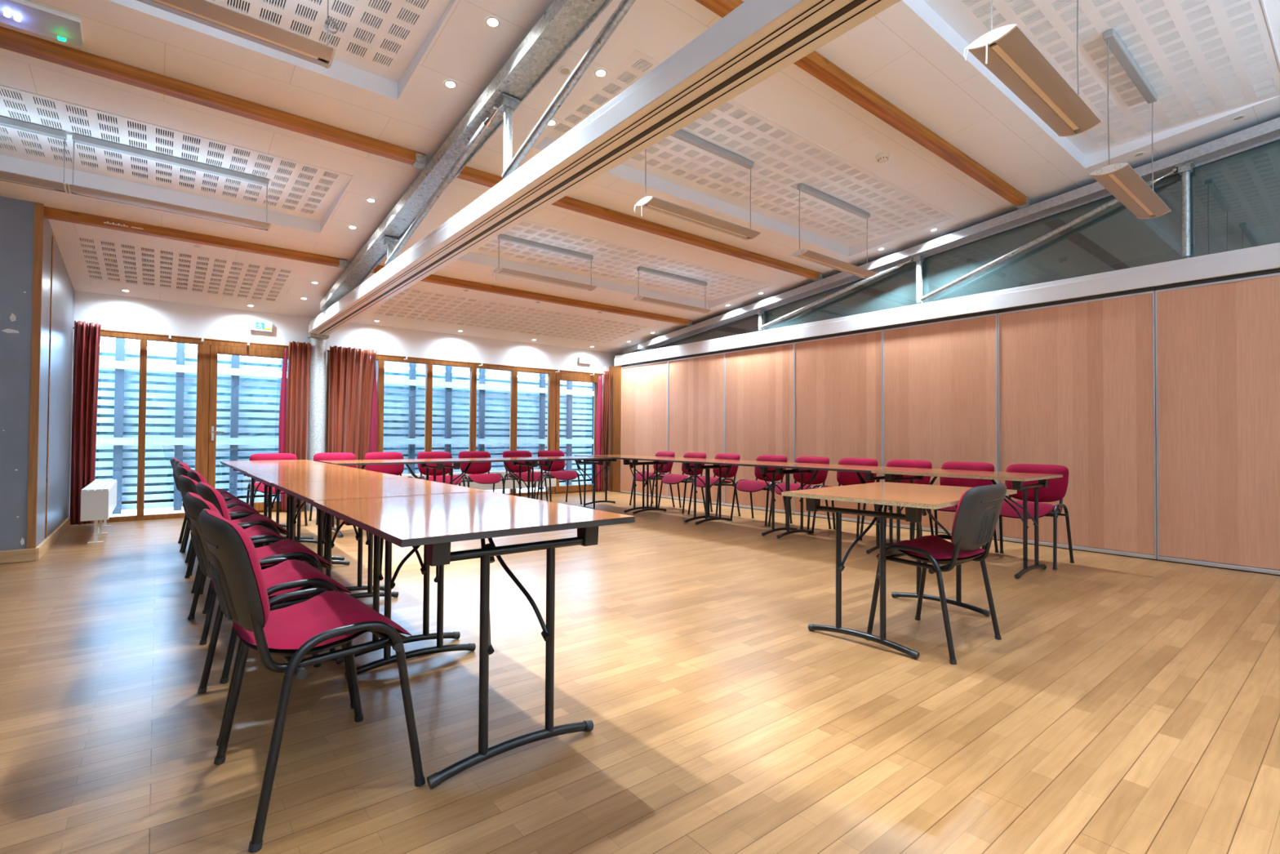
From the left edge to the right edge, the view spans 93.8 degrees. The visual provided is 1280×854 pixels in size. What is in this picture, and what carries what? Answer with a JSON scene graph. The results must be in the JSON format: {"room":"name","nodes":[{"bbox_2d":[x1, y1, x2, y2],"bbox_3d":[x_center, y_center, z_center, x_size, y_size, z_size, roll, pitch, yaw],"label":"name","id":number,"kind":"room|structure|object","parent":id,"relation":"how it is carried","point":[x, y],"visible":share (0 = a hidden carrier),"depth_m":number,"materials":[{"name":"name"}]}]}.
{"room":"community hall","nodes":[
{"label":"community hall","id":0,"kind":"room"},
{"bbox_2d":[0,195,74,551],"bbox_3d":[-7.230,-0.392,4.554,4.040,2.906,2.442,1,-1,-39],"label":"wall","id":1,"kind":"structure","parent":0,"point":[16,215],"depth_m":4.83,"materials":[{"name":"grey paint"}]},
{"bbox_2d":[0,547,36,564],"bbox_3d":[-6.384,1.001,3.638,3.852,0.100,0.024,1,-1,-39],"label":"baseboard","id":2,"kind":"structure","parent":1,"relation":"attached to","point":[24,554],"depth_m":4.77,"materials":[{"name":"brown wood"}]},
{"bbox_2d":[26,202,44,548],"bbox_3d":[-4.910,-0.420,4.863,0.051,2.801,0.030,1,-1,-39],"label":"door frame","id":3,"kind":"structure","parent":1,"relation":"attached to","point":[38,207],"depth_m":4.85,"materials":[{"name":"brown wood"}]},
{"bbox_2d":[44,235,53,538],"bbox_3d":[-5.262,-0.359,5.335,0.005,2.690,0.045,1,-1,-39],"label":"trim","id":4,"kind":"structure","parent":1,"relation":"attached to","point":[52,236],"depth_m":5.33,"materials":[{"name":"orange wood"}]},
{"bbox_2d":[35,516,71,559],"bbox_3d":[-5.620,1.041,5.760,0.023,0.100,2.320,1,-1,-39],"label":"baseboard","id":5,"kind":"structure","parent":1,"relation":"attached to","point":[48,542],"depth_m":5.51,"materials":[{"name":"brown wood"}]},
{"bbox_2d":[69,290,622,516],"bbox_3d":[-2.302,-0.405,10.234,11.160,3.420,0.220,1,-1,-39],"label":"wall","id":6,"kind":"structure","parent":0,"point":[114,313],"depth_m":8.22,"materials":[{"name":"white paint"}]},
{"bbox_2d":[93,331,288,523],"bbox_3d":[-5.524,0.008,7.544,2.260,2.225,0.089,1,-1,-39],"label":"window","id":7,"kind":"structure","parent":6,"relation":"in","point":[202,448],"depth_m":7.46,"materials":[{"name":"brown wood"}]},
{"bbox_2d":[73,326,288,346],"bbox_3d":[-5.471,-1.087,7.484,2.345,0.044,0.098,1,-1,-39],"label":"curtain rod","id":8,"kind":"object","parent":7,"relation":"attached to","point":[170,336],"visible":0.9,"depth_m":7.39,"materials":[{"name":"white plastic"}]},
{"bbox_2d":[70,320,101,524],"bbox_3d":[-6.217,-0.049,6.717,0.225,2.263,0.122,1,-1,-39],"label":"curtain","id":9,"kind":"object","parent":8,"relation":"hanging from","point":[86,340],"visible":0.91,"depth_m":6.69,"materials":[{"name":"red fabric"}]},
{"bbox_2d":[279,341,311,511],"bbox_3d":[-4.616,-0.015,8.005,0.352,2.258,0.125,1,-1,-39],"label":"curtain","id":10,"kind":"object","parent":8,"relation":"hanging from","point":[295,402],"visible":0.7,"depth_m":8.00,"materials":[{"name":"red fabric"}]},
{"bbox_2d":[208,345,288,510],"bbox_3d":[-5.055,0.035,7.873,0.995,2.128,0.145,1,-1,-39],"label":"door","id":11,"kind":"structure","parent":7,"relation":"attached to","point":[215,350],"depth_m":7.59,"materials":[{"name":"brown wood"}]},
{"bbox_2d":[250,320,271,332],"bbox_3d":[-4.994,-1.323,7.899,0.240,0.115,0.054,1,-1,-39],"label":"exit sign","id":12,"kind":"object","parent":6,"relation":"attached to","point":[255,326],"visible":1,"depth_m":7.88,"materials":[{"name":"white plastic"}]},
{"bbox_2d":[325,351,602,496],"bbox_3d":[-2.589,0.073,9.909,4.720,2.210,0.089,1,-1,-39],"label":"window","id":13,"kind":"structure","parent":6,"relation":"in","point":[380,359],"depth_m":9.77,"materials":[{"name":"brown wood"}]},
{"bbox_2d":[326,349,604,375],"bbox_3d":[-2.506,-1.019,9.872,4.810,0.044,0.098,1,-1,-39],"label":"curtain rod","id":14,"kind":"object","parent":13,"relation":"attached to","point":[406,357],"visible":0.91,"depth_m":9.78,"materials":[{"name":"white plastic"}]},
{"bbox_2d":[327,345,377,469],"bbox_3d":[-4.042,0.001,8.467,0.655,2.248,0.124,1,-1,-39],"label":"curtain","id":15,"kind":"object","parent":14,"relation":"hanging from","point":[353,410],"visible":0.7,"depth_m":8.44,"materials":[{"name":"red fabric"}]},
{"bbox_2d":[595,370,609,491],"bbox_3d":[-0.696,0.072,11.161,0.259,2.238,0.125,1,-1,-39],"label":"curtain","id":16,"kind":"object","parent":14,"relation":"hanging from","point":[602,424],"visible":0.87,"depth_m":11.16,"materials":[{"name":"red fabric"}]},
{"bbox_2d":[555,373,598,492],"bbox_3d":[-1.142,0.118,11.025,0.945,2.115,0.145,1,-1,-39],"label":"door","id":17,"kind":"structure","parent":13,"relation":"attached to","point":[558,488],"depth_m":10.91,"materials":[{"name":"brown wood"}]},
{"bbox_2d":[608,365,622,492],"bbox_3d":[-0.473,0.034,11.269,0.080,2.360,0.445,1,-1,-39],"label":"trim","id":18,"kind":"structure","parent":6,"relation":"attached to","point":[615,384],"depth_m":11.20,"materials":[{"name":"brown wood"}]},
{"bbox_2d":[0,490,1279,853],"bbox_3d":[0.992,1.147,3.046,15.000,0.120,15.120,1,-1,-39],"label":"floor","id":19,"kind":"structure","parent":0,"point":[1122,704],"depth_m":2.27,"materials":[{"name":"brown wood"}]},
{"bbox_2d":[80,479,116,542],"bbox_3d":[-5.573,0.845,6.185,0.195,0.507,1.480,1,-1,-39],"label":"heater","id":20,"kind":"object","parent":19,"relation":"on","point":[98,498],"visible":1,"depth_m":5.65,"materials":[{"name":"white metal"}]},
{"bbox_2d":[81,479,116,491],"bbox_3d":[-5.572,0.597,6.189,0.188,0.012,1.480,1,-1,-39],"label":"grille","id":21,"kind":"object","parent":20,"relation":"attached to","point":[96,485],"depth_m":5.98,"materials":[{"name":"white metal"}]},
{"bbox_2d":[169,457,233,551],"bbox_3d":[-4.039,0.693,5.573,0.538,0.814,0.566,1,-1,-39],"label":"chair","id":22,"kind":"object","parent":19,"relation":"on","point":[172,460],"visible":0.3,"depth_m":5.39,"materials":[{"name":"black plastic"}]},
{"bbox_2d":[173,459,239,562],"bbox_3d":[-3.663,0.688,5.131,0.538,0.814,0.566,1,-1,-40],"label":"chair","id":23,"kind":"object","parent":19,"relation":"on","point":[175,462],"visible":0.09,"depth_m":5.09,"materials":[{"name":"black plastic"}]},
{"bbox_2d":[177,462,259,575],"bbox_3d":[-3.292,0.683,4.686,0.538,0.814,0.566,1,-1,-37],"label":"chair","id":24,"kind":"object","parent":19,"relation":"on","point":[228,501],"visible":0.1,"depth_m":4.65,"materials":[{"name":"black plastic"}]},
{"bbox_2d":[176,465,264,593],"bbox_3d":[-2.933,0.677,4.216,0.538,0.814,0.566,1,-1,-41],"label":"chair","id":25,"kind":"object","parent":19,"relation":"on","point":[233,508],"visible":0.19,"depth_m":4.15,"materials":[{"name":"black plastic"}]},
{"bbox_2d":[177,475,297,644],"bbox_3d":[-2.185,0.666,3.264,0.538,0.814,0.566,1,-1,-42],"label":"chair","id":26,"kind":"object","parent":19,"relation":"on","point":[186,484],"visible":0.17,"depth_m":3.12,"materials":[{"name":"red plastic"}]},
{"bbox_2d":[186,469,290,613],"bbox_3d":[-2.526,0.672,3.775,0.538,0.814,0.566,1,-1,-39],"label":"chair","id":27,"kind":"object","parent":19,"relation":"on","point":[255,518],"visible":0.33,"depth_m":3.70,"materials":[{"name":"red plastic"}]},
{"bbox_2d":[195,481,335,683],"bbox_3d":[-1.758,0.661,2.814,0.538,0.814,0.566,1,-1,-40],"label":"chair","id":28,"kind":"object","parent":19,"relation":"on","point":[282,547],"visible":0.34,"depth_m":2.69,"materials":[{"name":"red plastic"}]},
{"bbox_2d":[183,492,353,746],"bbox_3d":[-1.432,0.655,2.317,0.538,0.814,0.566,1,-1,-42],"label":"chair","id":29,"kind":"object","parent":19,"relation":"on","point":[290,575],"visible":0.4,"depth_m":2.23,"materials":[{"name":"black plastic"}]},
{"bbox_2d":[220,459,327,539],"bbox_3d":[-3.723,0.733,6.065,0.800,0.751,1.185,1,-1,-39],"label":"folding table","id":30,"kind":"object","parent":19,"relation":"on","point":[229,464],"visible":0.22,"depth_m":6.02,"materials":[{"name":"brown wood"}]},
{"bbox_2d":[246,453,307,525],"bbox_3d":[-4.137,0.713,6.809,0.566,0.814,0.538,1,-1,-39],"label":"chair","id":31,"kind":"object","parent":19,"relation":"on","point":[261,456],"visible":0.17,"depth_m":6.85,"materials":[{"name":"red fabric"}]},
{"bbox_2d":[231,463,362,559],"bbox_3d":[-2.962,0.722,5.133,0.800,0.751,1.185,1,-1,-39],"label":"folding table","id":32,"kind":"object","parent":19,"relation":"on","point":[311,467],"visible":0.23,"depth_m":5.14,"materials":[{"name":"brown wood"}]},
{"bbox_2d":[198,508,425,852],"bbox_3d":[-1.004,0.649,1.814,0.538,0.814,0.566,1,-1,-43],"label":"chair","id":33,"kind":"object","parent":19,"relation":"on","point":[331,619],"visible":1,"depth_m":1.65,"materials":[{"name":"fabric"}]},
{"bbox_2d":[306,333,328,511],"bbox_3d":[-4.428,-0.061,8.210,0.230,2.400,0.220,1,-1,-39],"label":"steel column","id":34,"kind":"structure","parent":19,"relation":"on","point":[317,407],"depth_m":8.13,"materials":[{"name":"white metal"}]},
{"bbox_2d":[246,469,408,600],"bbox_3d":[-2.213,0.711,4.191,0.800,0.751,1.185,1,-1,-39],"label":"folding table","id":35,"kind":"object","parent":19,"relation":"on","point":[268,478],"visible":0.41,"depth_m":3.98,"materials":[{"name":"brown wood"}]},
{"bbox_2d":[308,452,356,524],"bbox_3d":[-3.631,0.723,7.217,0.566,0.814,0.538,1,-1,-39],"label":"chair","id":36,"kind":"object","parent":19,"relation":"on","point":[331,455],"visible":0.13,"depth_m":7.36,"materials":[{"name":"red fabric"}]},
{"bbox_2d":[272,477,489,664],"bbox_3d":[-1.452,0.701,3.259,0.800,0.751,1.185,1,-1,-39],"label":"folding table","id":37,"kind":"object","parent":19,"relation":"on","point":[307,491],"visible":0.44,"depth_m":3.03,"materials":[{"name":"brown wood"}]},
{"bbox_2d":[318,458,453,537],"bbox_3d":[-2.785,0.747,6.557,1.185,0.751,0.800,1,-1,-39],"label":"folding table","id":38,"kind":"object","parent":19,"relation":"on","point":[423,462],"visible":0.4,"depth_m":6.47,"materials":[{"name":"brown wood"}]},
{"bbox_2d":[364,452,413,477],"bbox_3d":[-3.178,0.732,7.582,0.566,0.814,0.538,1,-1,-39],"label":"chair","id":39,"kind":"object","parent":19,"relation":"on","point":[396,469],"visible":0.27,"depth_m":7.72,"materials":[{"name":"red fabric"}]},
{"bbox_2d":[417,451,465,486],"bbox_3d":[-2.666,0.742,7.994,0.566,0.814,0.538,1,-1,-40],"label":"chair","id":40,"kind":"object","parent":19,"relation":"on","point":[424,455],"visible":0.61,"depth_m":8.05,"materials":[{"name":"red fabric"}]},
{"bbox_2d":[312,491,635,789],"bbox_3d":[-0.704,0.690,2.318,0.800,0.751,1.185,1,-1,-39],"label":"folding table","id":41,"kind":"object","parent":19,"relation":"on","point":[435,521],"visible":0.98,"depth_m":2.00,"materials":[{"name":"brown wood"}]},
{"bbox_2d":[398,469,555,497],"bbox_3d":[-2.624,0.941,9.453,2.900,0.460,0.170,1,-1,-39],"label":"heater","id":42,"kind":"object","parent":19,"relation":"on","point":[508,483],"visible":0.07,"depth_m":9.65,"materials":[{"name":"white metal"}]},
{"bbox_2d":[398,469,543,475],"bbox_3d":[-2.622,0.717,9.456,2.900,0.012,0.164,1,-1,-39],"label":"grille","id":43,"kind":"object","parent":42,"relation":"attached to","point":[502,473],"depth_m":9.36,"materials":[{"name":"white plastic"}]},
{"bbox_2d":[458,451,505,493],"bbox_3d":[-2.221,0.750,8.352,0.566,0.814,0.538,1,-1,-39],"label":"chair","id":44,"kind":"object","parent":19,"relation":"on","point":[477,470],"visible":0.84,"depth_m":8.39,"materials":[{"name":"red fabric"}]},
{"bbox_2d":[432,457,546,497],"bbox_3d":[-1.859,0.765,7.303,1.185,0.751,0.800,1,-1,-39],"label":"folding table","id":45,"kind":"object","parent":19,"relation":"on","point":[456,461],"visible":0.63,"depth_m":7.23,"materials":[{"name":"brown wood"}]},
{"bbox_2d":[502,450,548,501],"bbox_3d":[-1.700,0.760,8.772,0.566,0.814,0.538,1,-1,-39],"label":"chair","id":46,"kind":"object","parent":19,"relation":"on","point":[515,468],"visible":0.65,"depth_m":8.80,"materials":[{"name":"red fabric"}]},
{"bbox_2d":[536,450,582,504],"bbox_3d":[-1.248,0.769,9.136,0.566,0.814,0.538,1,-1,-40],"label":"chair","id":47,"kind":"object","parent":19,"relation":"on","point":[557,465],"visible":0.78,"depth_m":9.14,"materials":[{"name":"red fabric"}]},
{"bbox_2d":[524,456,611,510],"bbox_3d":[-1.012,0.782,7.985,0.972,0.751,0.800,1,-1,-39],"label":"folding table","id":48,"kind":"object","parent":19,"relation":"on","point":[577,459],"visible":0.7,"depth_m":7.91,"materials":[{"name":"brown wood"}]},
{"bbox_2d":[574,454,666,512],"bbox_3d":[-0.295,0.798,8.694,0.800,0.751,1.185,1,-1,-39],"label":"folding table","id":49,"kind":"object","parent":19,"relation":"on","point":[614,457],"visible":0.7,"depth_m":8.46,"materials":[{"name":"brown wood"}]},
{"bbox_2d":[629,451,675,506],"bbox_3d":[0.201,0.775,8.961,0.538,0.814,0.566,1,-1,-35],"label":"chair","id":50,"kind":"object","parent":19,"relation":"on","point":[666,468],"visible":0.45,"depth_m":8.91,"materials":[{"name":"red fabric"}]},
{"bbox_2d":[622,457,720,523],"bbox_3d":[0.451,0.787,7.768,0.800,0.751,1.185,1,-1,-39],"label":"folding table","id":51,"kind":"object","parent":19,"relation":"on","point":[664,460],"visible":0.84,"depth_m":7.67,"materials":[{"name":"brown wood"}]},
{"bbox_2d":[657,452,706,513],"bbox_3d":[0.611,0.769,8.444,0.538,0.814,0.566,1,-1,-37],"label":"chair","id":52,"kind":"object","parent":19,"relation":"on","point":[668,478],"visible":0.77,"depth_m":8.40,"materials":[{"name":"red fabric"}]},
{"bbox_2d":[687,453,740,515],"bbox_3d":[1.004,0.764,7.965,0.538,0.814,0.566,1,-1,-36],"label":"chair","id":53,"kind":"object","parent":19,"relation":"on","point":[733,470],"visible":0.51,"depth_m":7.92,"materials":[{"name":"red fabric"}]},
{"bbox_2d":[684,459,808,536],"bbox_3d":[1.198,0.776,6.841,0.800,0.751,1.185,1,-1,-39],"label":"folding table","id":54,"kind":"object","parent":19,"relation":"on","point":[727,464],"visible":0.88,"depth_m":6.71,"materials":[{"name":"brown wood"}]},
{"bbox_2d":[729,454,786,525],"bbox_3d":[1.482,0.757,7.363,0.538,0.814,0.566,1,-1,-40],"label":"chair","id":55,"kind":"object","parent":19,"relation":"on","point":[743,485],"visible":0.75,"depth_m":7.36,"materials":[{"name":"red fabric"}]},
{"bbox_2d":[767,456,831,529],"bbox_3d":[1.853,0.751,6.903,0.538,0.814,0.566,1,-1,-39],"label":"chair","id":56,"kind":"object","parent":19,"relation":"on","point":[821,476],"visible":0.51,"depth_m":6.92,"materials":[{"name":"red fabric"}]},
{"bbox_2d":[763,462,913,553],"bbox_3d":[1.944,0.765,5.914,0.800,0.751,1.185,1,-1,-39],"label":"folding table","id":57,"kind":"object","parent":19,"relation":"on","point":[868,476],"visible":0.75,"depth_m":5.85,"materials":[{"name":"brown wood"}]},
{"bbox_2d":[811,457,879,539],"bbox_3d":[2.227,0.746,6.447,0.538,0.814,0.566,1,-1,-39],"label":"chair","id":58,"kind":"object","parent":19,"relation":"on","point":[844,478],"visible":0.34,"depth_m":6.56,"materials":[{"name":"red fabric"}]},
{"bbox_2d":[859,459,933,540],"bbox_3d":[2.584,0.741,5.996,0.538,0.814,0.566,1,-1,-39],"label":"chair","id":59,"kind":"object","parent":19,"relation":"on","point":[893,463],"visible":0.14,"depth_m":6.05,"materials":[{"name":"red fabric"}]},
{"bbox_2d":[781,481,1017,659],"bbox_3d":[1.470,0.726,3.346,1.185,0.738,0.800,1,-1,-43],"label":"folding table","id":60,"kind":"object","parent":19,"relation":"on","point":[917,499],"visible":0.88,"depth_m":3.09,"materials":[{"name":"brown wood"}]},
{"bbox_2d":[866,483,1006,664],"bbox_3d":[1.528,0.686,3.061,0.566,0.814,0.538,1,-1,-40],"label":"chair","id":61,"kind":"object","parent":19,"relation":"on","point":[979,508],"visible":0.94,"depth_m":2.89,"materials":[{"name":"black plastic"}]},
{"bbox_2d":[933,461,998,552],"bbox_3d":[2.941,0.736,5.552,0.538,0.814,0.566,1,-1,-39],"label":"chair","id":62,"kind":"object","parent":19,"relation":"on","point":[958,465],"visible":0.22,"depth_m":5.65,"materials":[{"name":"red fabric"}]},
{"bbox_2d":[871,467,1062,578],"bbox_3d":[2.691,0.755,4.988,0.800,0.751,1.185,1,-1,-39],"label":"folding table","id":63,"kind":"object","parent":19,"relation":"on","point":[1017,479],"visible":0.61,"depth_m":4.67,"materials":[{"name":"brown wood"}]},
{"bbox_2d":[982,463,1074,569],"bbox_3d":[3.306,0.731,5.108,0.538,0.814,0.566,1,-1,-39],"label":"chair","id":64,"kind":"object","parent":19,"relation":"on","point":[1056,489],"visible":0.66,"depth_m":5.07,"materials":[{"name":"red fabric"}]},
{"bbox_2d":[0,0,1279,353],"bbox_3d":[1.035,-2.342,3.236,14.800,1.564,14.900,1,-1,-39],"label":"ceiling","id":65,"kind":"structure","parent":0,"point":[1208,64],"depth_m":4.71,"materials":[{"name":"white paint"}]},
{"bbox_2d":[0,115,68,193],"bbox_3d":[-4.363,-1.813,3.723,1.176,0.408,0.194,1,-1,-39],"label":"pendant lamp","id":66,"kind":"object","parent":65,"relation":"hanging from","point":[6,176],"visible":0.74,"depth_m":3.97,"materials":[{"name":"silver metal"}]},
{"bbox_2d":[0,0,84,42],"bbox_3d":[-3.185,-2.085,2.985,0.600,0.076,0.180,1,-1,-39],"label":"emergency light","id":67,"kind":"object","parent":65,"relation":"attached to","point":[24,12],"visible":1,"depth_m":3.07,"materials":[{"name":"white plastic"}]},
{"bbox_2d":[66,133,271,231],"bbox_3d":[-3.444,-1.796,4.463,1.176,0.408,0.194,1,-1,-39],"label":"pendant lamp","id":68,"kind":"object","parent":65,"relation":"hanging from","point":[73,189],"visible":1,"depth_m":4.39,"materials":[{"name":"silver metal"}]},
{"bbox_2d":[44,206,346,268],"bbox_3d":[-4.043,-1.761,5.688,2.305,0.080,0.108,1,-1,-39],"label":"timber purlin","id":69,"kind":"object","parent":65,"relation":"attached to","point":[51,213],"visible":1,"depth_m":5.53,"materials":[{"name":"orange wood"}]},
{"bbox_2d":[0,26,426,168],"bbox_3d":[-4.031,-2.064,2.619,6.145,0.080,0.108,1,-1,-39],"label":"timber purlin","id":70,"kind":"object","parent":65,"relation":"attached to","point":[10,40],"visible":1,"depth_m":3.64,"materials":[{"name":"orange wood"}]},
{"bbox_2d":[135,0,337,68],"bbox_3d":[-2.011,-2.013,2.671,1.212,0.509,0.200,1,-1,-39],"label":"pendant lamp","id":71,"kind":"object","parent":65,"relation":"hanging from","point":[207,13],"visible":1,"depth_m":2.79,"materials":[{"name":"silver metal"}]},
{"bbox_2d":[484,15,500,28],"bbox_3d":[-0.809,-2.224,3.291,0.084,0.014,0.083,1,-1,-32],"label":"recessed light","id":72,"kind":"object","parent":65,"relation":"in","point":[491,21],"visible":1,"depth_m":3.29,"materials":[{"name":"white plastic"}]},
{"bbox_2d":[370,265,692,325],"bbox_3d":[-1.096,-1.703,8.062,4.885,0.080,0.108,1,-1,-39],"label":"timber purlin","id":73,"kind":"object","parent":65,"relation":"attached to","point":[433,278],"visible":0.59,"depth_m":7.89,"materials":[{"name":"orange wood"}]},
{"bbox_2d":[492,234,597,291],"bbox_3d":[-0.999,-1.713,6.449,1.186,0.477,0.200,1,-1,-39],"label":"pendant lamp","id":74,"kind":"object","parent":65,"relation":"hanging from","point":[501,237],"visible":0.99,"depth_m":6.38,"materials":[{"name":"silver metal"}]},
{"bbox_2d":[558,66,571,75],"bbox_3d":[-0.465,-2.203,3.708,0.084,0.014,0.083,1,-1,-32],"label":"recessed light","id":75,"kind":"object","parent":65,"relation":"in","point":[563,70],"visible":1,"depth_m":3.70,"materials":[{"name":"white plastic"}]},
{"bbox_2d":[308,0,901,334],"bbox_3d":[0.207,-1.405,2.456,0.246,0.151,14.540,1,-1,-39],"label":"beam","id":76,"kind":"structure","parent":65,"relation":"attached to","point":[757,40],"depth_m":2.63,"materials":[{"name":"white metal"}]},
{"bbox_2d":[320,0,635,310],"bbox_3d":[0.382,-2.276,2.196,0.170,1.548,13.700,1,-1,-39],"label":"truss","id":77,"kind":"object","parent":76,"relation":"on","point":[564,22],"visible":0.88,"depth_m":3.68,"materials":[{"name":"silver metal"}]},
{"bbox_2d":[454,166,822,280],"bbox_3d":[0.411,-1.977,6.198,4.885,0.080,0.108,1,-1,-39],"label":"timber purlin","id":78,"kind":"object","parent":65,"relation":"attached to","point":[468,174],"visible":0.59,"depth_m":5.94,"materials":[{"name":"orange wood"}]},
{"bbox_2d":[632,266,711,313],"bbox_3d":[0.426,-1.720,7.580,1.176,0.408,0.194,1,-1,-39],"label":"pendant lamp","id":79,"kind":"object","parent":65,"relation":"hanging from","point":[642,299],"visible":1,"depth_m":7.50,"materials":[{"name":"silver metal"}]},
{"bbox_2d":[634,129,761,239],"bbox_3d":[0.479,-1.857,4.649,1.186,0.724,0.200,1,-1,-39],"label":"pendant lamp","id":80,"kind":"object","parent":65,"relation":"hanging from","point":[653,203],"visible":0.95,"depth_m":4.61,"materials":[{"name":"silver metal"}]},
{"bbox_2d":[789,182,877,278],"bbox_3d":[1.885,-1.864,5.772,1.176,0.655,0.194,1,-1,-39],"label":"pendant lamp","id":81,"kind":"object","parent":65,"relation":"hanging from","point":[803,254],"visible":1,"depth_m":5.69,"materials":[{"name":"silver metal"}]},
{"bbox_2d":[694,0,1029,208],"bbox_3d":[1.887,-2.245,4.372,4.885,0.080,0.108,1,-1,-39],"label":"timber purlin","id":82,"kind":"object","parent":65,"relation":"attached to","point":[815,64],"visible":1,"depth_m":4.28,"materials":[{"name":"orange wood"}]},
{"bbox_2d":[875,151,889,163],"bbox_3d":[1.994,-2.209,4.923,0.111,0.060,0.111,1,-1,-32],"label":"smoke detector","id":83,"kind":"object","parent":65,"relation":"attached to","point":[882,157],"visible":1,"depth_m":4.89,"materials":[{"name":"beige plastic"}]},
{"bbox_2d":[963,0,1102,137],"bbox_3d":[1.908,-1.993,2.861,1.186,0.984,0.200,1,-1,-39],"label":"pendant lamp","id":84,"kind":"object","parent":65,"relation":"hanging from","point":[1006,51],"visible":1,"depth_m":2.76,"materials":[{"name":"silver metal"}]},
{"bbox_2d":[1088,28,1171,218],"bbox_3d":[3.349,-2.006,4.070,1.176,0.899,0.194,1,-1,-39],"label":"pendant lamp","id":85,"kind":"object","parent":65,"relation":"hanging from","point":[1121,180],"visible":1,"depth_m":3.98,"materials":[{"name":"silver metal"}]},
{"bbox_2d":[613,242,1279,366],"bbox_3d":[4.166,-1.301,5.645,0.226,0.199,14.540,1,-1,-39],"label":"beam","id":86,"kind":"structure","parent":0,"point":[1264,257],"depth_m":6.00,"materials":[{"name":"white metal"}]},
{"bbox_2d":[620,358,668,497],"bbox_3d":[0.090,0.030,10.602,0.090,2.352,1.298,1,-1,-39],"label":"wall panel","id":87,"kind":"object","parent":86,"relation":"hanging from","point":[644,385],"visible":0.8,"depth_m":10.58,"materials":[{"name":"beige wood"}]},
{"bbox_2d":[666,350,724,505],"bbox_3d":[0.904,0.019,9.592,0.090,2.352,1.288,1,-1,-39],"label":"wall panel","id":88,"kind":"object","parent":86,"relation":"hanging from","point":[695,383],"visible":0.7,"depth_m":9.55,"materials":[{"name":"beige wood"}]},
{"bbox_2d":[724,340,794,514],"bbox_3d":[1.708,0.007,8.594,0.090,2.352,1.267,1,-1,-39],"label":"wall panel","id":89,"kind":"object","parent":86,"relation":"hanging from","point":[759,382],"visible":0.85,"depth_m":8.55,"materials":[{"name":"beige wood"}]},
{"bbox_2d":[793,327,883,524],"bbox_3d":[2.505,-0.004,7.604,0.090,2.352,1.266,1,-1,-39],"label":"wall panel","id":90,"kind":"object","parent":86,"relation":"hanging from","point":[837,407],"visible":0.57,"depth_m":7.54,"materials":[{"name":"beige wood"}]},
{"bbox_2d":[622,256,1190,354],"bbox_3d":[4.234,-2.223,5.685,0.042,1.642,14.500,1,-1,-39],"label":"clerestory window","id":91,"kind":"structure","parent":86,"relation":"on","point":[749,324],"depth_m":9.16,"materials":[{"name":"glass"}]},
{"bbox_2d":[882,310,999,540],"bbox_3d":[3.295,-0.016,6.624,0.090,2.352,1.244,1,-1,-39],"label":"wall panel","id":92,"kind":"object","parent":86,"relation":"hanging from","point":[940,390],"visible":0.58,"depth_m":6.56,"materials":[{"name":"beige wood"}]},
{"bbox_2d":[638,116,1279,351],"bbox_3d":[4.338,-2.199,5.382,0.170,1.548,13.700,1,-1,-39],"label":"truss","id":93,"kind":"object","parent":86,"relation":"on","point":[1183,163],"visible":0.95,"depth_m":6.06,"materials":[{"name":"silver metal"}]},
{"bbox_2d":[997,287,1157,559],"bbox_3d":[4.075,-0.027,5.655,0.090,2.352,1.237,1,-1,-39],"label":"wall panel","id":94,"kind":"object","parent":86,"relation":"hanging from","point":[1077,377],"visible":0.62,"depth_m":5.52,"materials":[{"name":"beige wood"}]},
{"bbox_2d":[1155,268,1279,575],"bbox_3d":[4.859,-0.038,4.683,0.090,2.352,1.252,1,-1,-39],"label":"wall panel","id":95,"kind":"object","parent":86,"relation":"hanging from","point":[1217,340],"visible":1,"depth_m":4.83,"materials":[{"name":"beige wood"}]},
{"bbox_2d":[1050,221,1279,281],"bbox_3d":[6.712,-1.099,7.796,0.200,4.600,14.900,1,-1,-39],"label":"wall","id":96,"kind":"structure","parent":0,"point":[1269,233],"depth_m":7.29,"materials":[{"name":"grey"}]},
{"label":"outside","id":97,"kind":"structure","parent":0,"visible":0},
{"bbox_2d":[110,487,545,516],"bbox_3d":[-3.906,1.278,10.399,25.000,0.160,2.080,1,-1,-39],"label":"terrace","id":98,"kind":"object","parent":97,"point":[158,510],"depth_m":8.19,"materials":[{"name":"grey concrete"}]},
{"bbox_2d":[95,337,594,514],"bbox_3d":[-3.384,-0.419,10.669,14.900,3.250,0.145,1,-1,-39],"label":"window glass","id":99,"kind":"object","parent":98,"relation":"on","point":[119,363],"visible":0.24,"depth_m":8.80,"materials":[{"name":"clear glass"}]},
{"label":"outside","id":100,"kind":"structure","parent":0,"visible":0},
{"bbox_2d":[121,480,591,504],"bbox_3d":[-8.060,1.451,16.349,36.000,0.200,12.400,1,-1,-39],"label":"grass","id":101,"kind":"structure","parent":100,"point":[273,495],"depth_m":10.12,"materials":[{"name":"green plant"}]},
{"bbox_2d":[95,352,592,502],"bbox_3d":[-5.378,0.050,12.256,20.002,2.500,0.921,1,-1,-39],"label":"louvers","id":102,"kind":"object","parent":101,"relation":"on","point":[100,353],"visible":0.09,"depth_m":10.67,"materials":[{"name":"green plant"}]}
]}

